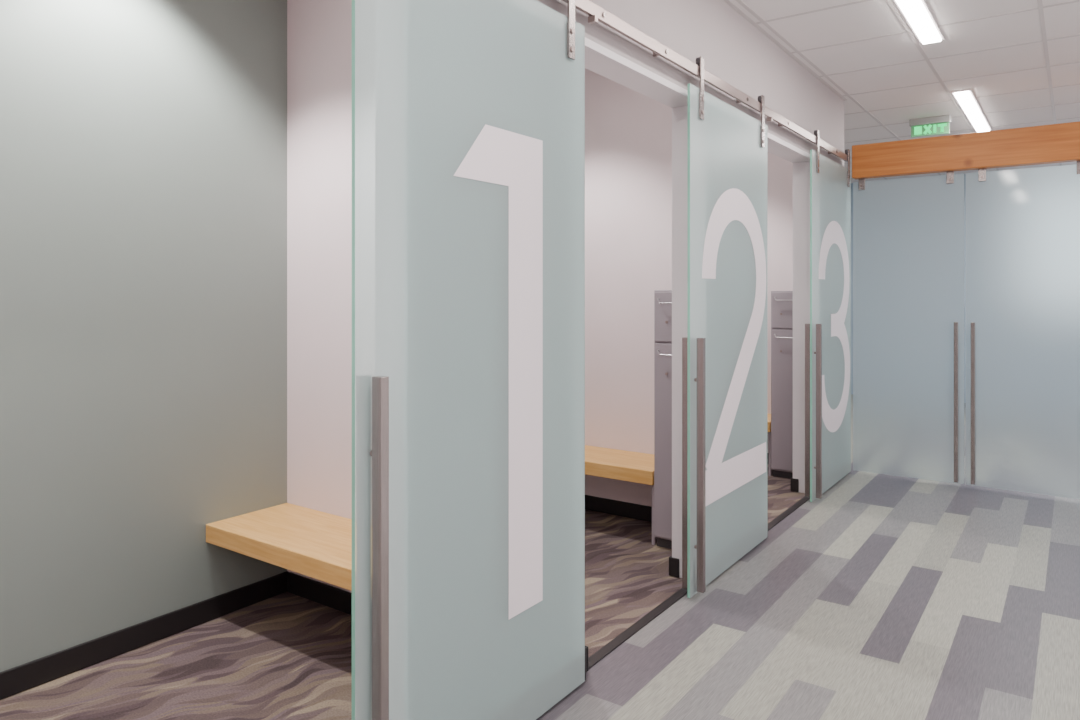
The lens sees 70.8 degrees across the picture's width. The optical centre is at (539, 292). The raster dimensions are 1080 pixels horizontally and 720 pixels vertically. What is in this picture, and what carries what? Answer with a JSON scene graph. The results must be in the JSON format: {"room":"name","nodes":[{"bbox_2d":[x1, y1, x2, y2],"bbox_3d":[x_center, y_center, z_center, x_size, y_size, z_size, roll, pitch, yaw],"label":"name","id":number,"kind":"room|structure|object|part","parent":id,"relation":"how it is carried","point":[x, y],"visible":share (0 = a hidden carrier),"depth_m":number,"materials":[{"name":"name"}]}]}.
{"room":"changing room corridor","nodes":[
{"label":"changing room corridor","id":0,"kind":"room"},
{"bbox_2d":[0,0,286,671],"bbox_3d":[-0.604,-0.055,4.223,0.100,2.770,5.700,0,0,35],"label":"wall","id":1,"kind":"structure","parent":0,"point":[143,143],"depth_m":2.84,"materials":[{"name":"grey paint"}]},
{"bbox_2d":[0,571,287,699],"bbox_3d":[-1.632,1.284,2.671,0.012,0.088,1.760,0,0,35],"label":"baseboard","id":2,"kind":"structure","parent":1,"relation":"attached to","point":[20,678],"depth_m":2.83,"materials":[{"name":"black rubber"}]},
{"bbox_2d":[287,0,351,614],"bbox_3d":[-0.554,-0.055,3.054,1.330,2.770,0.132,0,0,35],"label":"wall","id":3,"kind":"structure","parent":0,"point":[319,32],"depth_m":3.27,"materials":[{"name":"paint"}]},
{"bbox_2d":[0,464,804,719],"bbox_3d":[0.022,1.355,3.774,1.440,0.050,5.690,0,0,35],"label":"floor","id":4,"kind":"structure","parent":0,"point":[286,655],"depth_m":2.78,"materials":[{"name":"carpet"}]},
{"bbox_2d":[206,503,351,590],"bbox_3d":[-0.806,1.133,2.926,1.064,0.395,0.389,0,0,35],"label":"bench","id":5,"kind":"object","parent":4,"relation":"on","point":[309,542],"visible":0.34,"depth_m":2.93,"materials":[{"name":"brown wood"}]},
{"bbox_2d":[585,445,656,544],"bbox_3d":[0.267,1.133,4.445,1.064,0.395,0.389,0,0,35],"label":"bench","id":6,"kind":"object","parent":4,"relation":"on","point":[637,467],"visible":0.22,"depth_m":4.17,"materials":[{"name":"brown wood"}]},
{"bbox_3d":[0.267,0.972,4.445,1.064,0.073,0.389,0,0,35],"label":"seat","id":7,"kind":"part","parent":6,"relation":"part of","materials":[{"name":"brown wood"}]},
{"bbox_3d":[0.697,1.169,4.152,0.018,0.322,0.346,0,0,35],"label":"support panel","id":8,"kind":"part","parent":6,"relation":"part of","materials":[{"name":"metal"}]},
{"bbox_2d":[654,290,671,548],"bbox_3d":[0.790,0.657,4.047,0.240,1.345,0.404,0,0,35],"label":"locker","id":9,"kind":"object","parent":4,"relation":"on","point":[662,299],"visible":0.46,"depth_m":3.94,"materials":[{"name":"metal"}]},
{"bbox_3d":[0.691,0.123,3.907,0.224,0.257,0.016,0,0,35],"label":"door","id":10,"kind":"part","parent":9,"relation":"part of","materials":[{"name":"metal"}]},
{"bbox_3d":[0.680,0.041,3.891,0.177,0.029,0.024,0,0,35],"label":"handle","id":11,"kind":"part","parent":9,"relation":"part of","materials":[{"name":"metal"}]},
{"bbox_2d":[767,413,772,475],"bbox_3d":[1.340,1.133,5.964,1.064,0.395,0.389,0,0,35],"label":"bench","id":12,"kind":"object","parent":4,"relation":"on","point":[770,472],"visible":0.22,"depth_m":5.53,"materials":[{"name":"brown wood"}]},
{"bbox_3d":[1.340,0.972,5.964,1.064,0.073,0.389,0,0,35],"label":"seat","id":13,"kind":"part","parent":12,"relation":"part of","materials":[{"name":"brown wood"}]},
{"bbox_3d":[1.770,1.169,5.671,0.018,0.322,0.346,0,0,35],"label":"support panel","id":14,"kind":"part","parent":12,"relation":"part of","materials":[{"name":"metal"}]},
{"bbox_2d":[771,291,792,478],"bbox_3d":[1.863,0.657,5.566,0.240,1.345,0.404,0,0,35],"label":"locker","id":15,"kind":"object","parent":4,"relation":"on","point":[781,301],"visible":0.55,"depth_m":5.44,"materials":[{"name":"metal"}]},
{"bbox_3d":[1.765,0.123,5.426,0.224,0.257,0.016,0,0,35],"label":"door","id":16,"kind":"part","parent":15,"relation":"part of","materials":[{"name":"metal"}]},
{"bbox_2d":[585,68,671,521],"bbox_3d":[0.516,-0.055,4.569,1.330,2.770,0.122,0,0,35],"label":"wall","id":17,"kind":"structure","parent":0,"point":[628,132],"depth_m":4.52,"materials":[{"name":"paint"}]},
{"bbox_2d":[537,0,843,166],"bbox_3d":[-0.217,-0.055,2.266,0.130,2.770,8.450,0,0,35],"label":"wall","id":18,"kind":"structure","parent":0,"point":[732,49],"depth_m":3.77,"materials":[{"name":"paint"}]},
{"bbox_2d":[585,647,586,671],"bbox_3d":[-0.093,1.284,2.300,0.008,0.088,0.890,0,0,35],"label":"baseboard","id":19,"kind":"structure","parent":18,"relation":"attached to","point":[585,647],"depth_m":2.66,"materials":[{"name":"black rubber"}]},
{"bbox_2d":[585,37,686,577],"bbox_3d":[0.388,0.215,3.121,0.144,2.230,1.033,0,0,35],"label":"trim","id":20,"kind":"structure","parent":18,"relation":"attached to","point":[600,60],"depth_m":3.54,"materials":[{"name":"white paint"}]},
{"bbox_2d":[588,588,686,669],"bbox_3d":[0.433,1.327,3.089,0.042,0.006,1.005,0,0,35],"label":"trim","id":21,"kind":"structure","parent":18,"relation":"attached to","point":[621,638],"depth_m":3.00,"materials":[{"name":"black rubber"}]},
{"bbox_2d":[669,557,678,577],"bbox_3d":[0.628,1.284,3.560,0.053,0.088,0.008,0,0,35],"label":"baseboard","id":22,"kind":"object","parent":18,"relation":"attached to","point":[673,562],"visible":1,"depth_m":3.56,"materials":[{"name":"black rubber"}]},
{"bbox_2d":[562,0,847,161],"bbox_3d":[0.604,-0.970,3.259,0.065,0.068,5.620,0,0,35],"label":"rail","id":23,"kind":"object","parent":18,"relation":"attached to","point":[596,13],"visible":1,"depth_m":3.23,"materials":[{"name":"metal"}]},
{"bbox_2d":[352,0,585,719],"bbox_3d":[-0.134,0.142,2.186,0.100,2.376,1.035,0,0,35],"label":"sliding glass panel","id":24,"kind":"object","parent":23,"relation":"hanging from","point":[468,116],"visible":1,"depth_m":2.07,"materials":[{"name":"glass"}]},
{"bbox_3d":[-0.375,0.748,1.786,0.032,1.104,0.025,0,0,35],"label":"handle","id":25,"kind":"part","parent":24,"relation":"part of","materials":[{"name":"metal"}]},
{"bbox_2d":[682,56,766,597],"bbox_3d":[0.942,0.142,3.709,0.100,2.376,1.035,0,0,35],"label":"sliding glass panel","id":26,"kind":"object","parent":23,"relation":"hanging from","point":[724,348],"visible":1,"depth_m":3.58,"materials":[{"name":"blue glass"}]},
{"bbox_3d":[0.646,0.748,3.349,0.032,1.104,0.025,0,0,35],"label":"handle","id":27,"kind":"part","parent":26,"relation":"part of","materials":[{"name":"metal"}]},
{"bbox_3d":[0.701,0.748,3.309,0.032,1.104,0.025,0,0,35],"label":"handle","id":28,"kind":"part","parent":26,"relation":"part of","materials":[{"name":"metal"}]},
{"bbox_2d":[805,130,850,501],"bbox_3d":[2.009,0.142,5.220,0.100,2.376,1.035,0,0,35],"label":"sliding glass panel","id":29,"kind":"object","parent":23,"relation":"hanging from","point":[828,333],"visible":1,"depth_m":5.09,"materials":[{"name":"blue glass"}]},
{"bbox_3d":[1.713,0.748,4.860,0.032,1.104,0.025,0,0,35],"label":"handle","id":30,"kind":"part","parent":29,"relation":"part of","materials":[{"name":"metal"}]},
{"bbox_3d":[1.769,0.748,4.820,0.032,1.104,0.025,0,0,35],"label":"handle","id":31,"kind":"part","parent":29,"relation":"part of","materials":[{"name":"metal"}]},
{"bbox_2d":[767,132,809,492],"bbox_3d":[1.461,0.215,4.640,0.144,2.230,1.033,0,0,35],"label":"trim","id":32,"kind":"structure","parent":18,"relation":"attached to","point":[800,159],"depth_m":5.06,"materials":[{"name":"white paint"}]},
{"bbox_2d":[767,496,809,531],"bbox_3d":[1.506,1.327,4.608,0.042,0.006,1.005,0,0,35],"label":"trim","id":33,"kind":"structure","parent":18,"relation":"attached to","point":[804,499],"depth_m":4.57,"materials":[{"name":"grey metal"}]},
{"bbox_2d":[791,478,798,491],"bbox_3d":[1.702,1.284,5.079,0.053,0.088,0.008,0,0,35],"label":"baseboard","id":34,"kind":"object","parent":18,"relation":"attached to","point":[794,482],"visible":1,"depth_m":5.08,"materials":[{"name":"black rubber"}]},
{"bbox_2d":[767,152,792,452],"bbox_3d":[1.593,-0.055,6.093,1.330,2.770,0.110,0,0,35],"label":"wall partition","id":35,"kind":"structure","parent":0,"point":[779,170],"depth_m":5.86,"materials":[{"name":"paint"}]},
{"bbox_2d":[536,394,1079,719],"bbox_3d":[1.165,1.330,4.075,6.200,0.001,13.000,0,0,35],"label":"floor","id":36,"kind":"structure","parent":0,"point":[880,596],"depth_m":3.05,"materials":[{"name":"grey carpet"}]},
{"bbox_2d":[723,0,1079,182],"bbox_3d":[1.165,-1.464,4.075,6.200,0.053,13.000,0,0,35],"label":"ceiling","id":37,"kind":"structure","parent":0,"point":[1019,60],"depth_m":4.65,"materials":[{"name":"tile"}]},
{"bbox_2d":[894,0,943,43],"bbox_3d":[1.534,-1.429,3.336,0.120,0.021,2.420,0,0,35],"label":"recessed light","id":38,"kind":"object","parent":37,"relation":"in","point":[917,14],"visible":1,"depth_m":3.96,"materials":[{"name":"white paint"}]},
{"bbox_2d":[909,115,950,137],"bbox_3d":[3.205,-1.367,6.245,0.300,0.144,0.070,0,0,35],"label":"exit sign","id":39,"kind":"object","parent":37,"relation":"attached to","point":[937,125],"visible":1,"depth_m":6.23,"materials":[{"name":"green plastic"}]},
{"bbox_2d":[952,89,991,131],"bbox_3d":[3.453,-1.429,6.052,0.120,0.021,1.610,0,0,35],"label":"recessed light","id":40,"kind":"object","parent":37,"relation":"in","point":[966,99],"visible":0.92,"depth_m":5.89,"materials":[{"name":"white paint"}]},
{"bbox_2d":[851,174,965,402],"bbox_3d":[4.904,-0.055,9.453,6.300,2.770,0.100,0,0,35],"label":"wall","id":41,"kind":"structure","parent":0,"point":[964,174],"depth_m":9.22,"materials":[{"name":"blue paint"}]},
{"bbox_3d":[4.184,0.250,4.335,1.570,2.160,0.070,0,0,35],"label":"wall","id":42,"kind":"structure","parent":0,"visible":0},
{"bbox_2d":[852,121,1079,179],"bbox_3d":[3.542,-0.959,4.722,3.025,0.238,0.100,0,0,35],"label":"wood beam","id":43,"kind":"structure","parent":42,"relation":"on","point":[1053,143],"depth_m":5.12,"materials":[{"name":"brown wood"}]},
{"bbox_2d":[853,171,963,483],"bbox_3d":[2.613,0.234,5.415,0.722,2.152,0.100,0,0,35],"label":"glass leaf","id":44,"kind":"object","parent":43,"relation":"attached to","point":[908,233],"visible":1,"depth_m":5.41,"materials":[{"name":"glass"}]},
{"bbox_3d":[2.848,0.748,5.204,0.024,1.095,0.028,0,0,35],"label":"handle","id":45,"kind":"part","parent":44,"relation":"part of","materials":[{"name":"metal"}]},
{"bbox_2d":[966,161,1079,498],"bbox_3d":[3.209,0.234,4.994,0.722,2.152,0.100,0,0,35],"label":"glass leaf","id":46,"kind":"object","parent":43,"relation":"attached to","point":[1023,225],"visible":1,"depth_m":5.01,"materials":[{"name":"glass"}]},
{"bbox_3d":[2.931,0.748,5.146,0.024,1.095,0.028,0,0,35],"label":"handle","id":47,"kind":"part","parent":46,"relation":"part of","materials":[{"name":"metal"}]}
]}

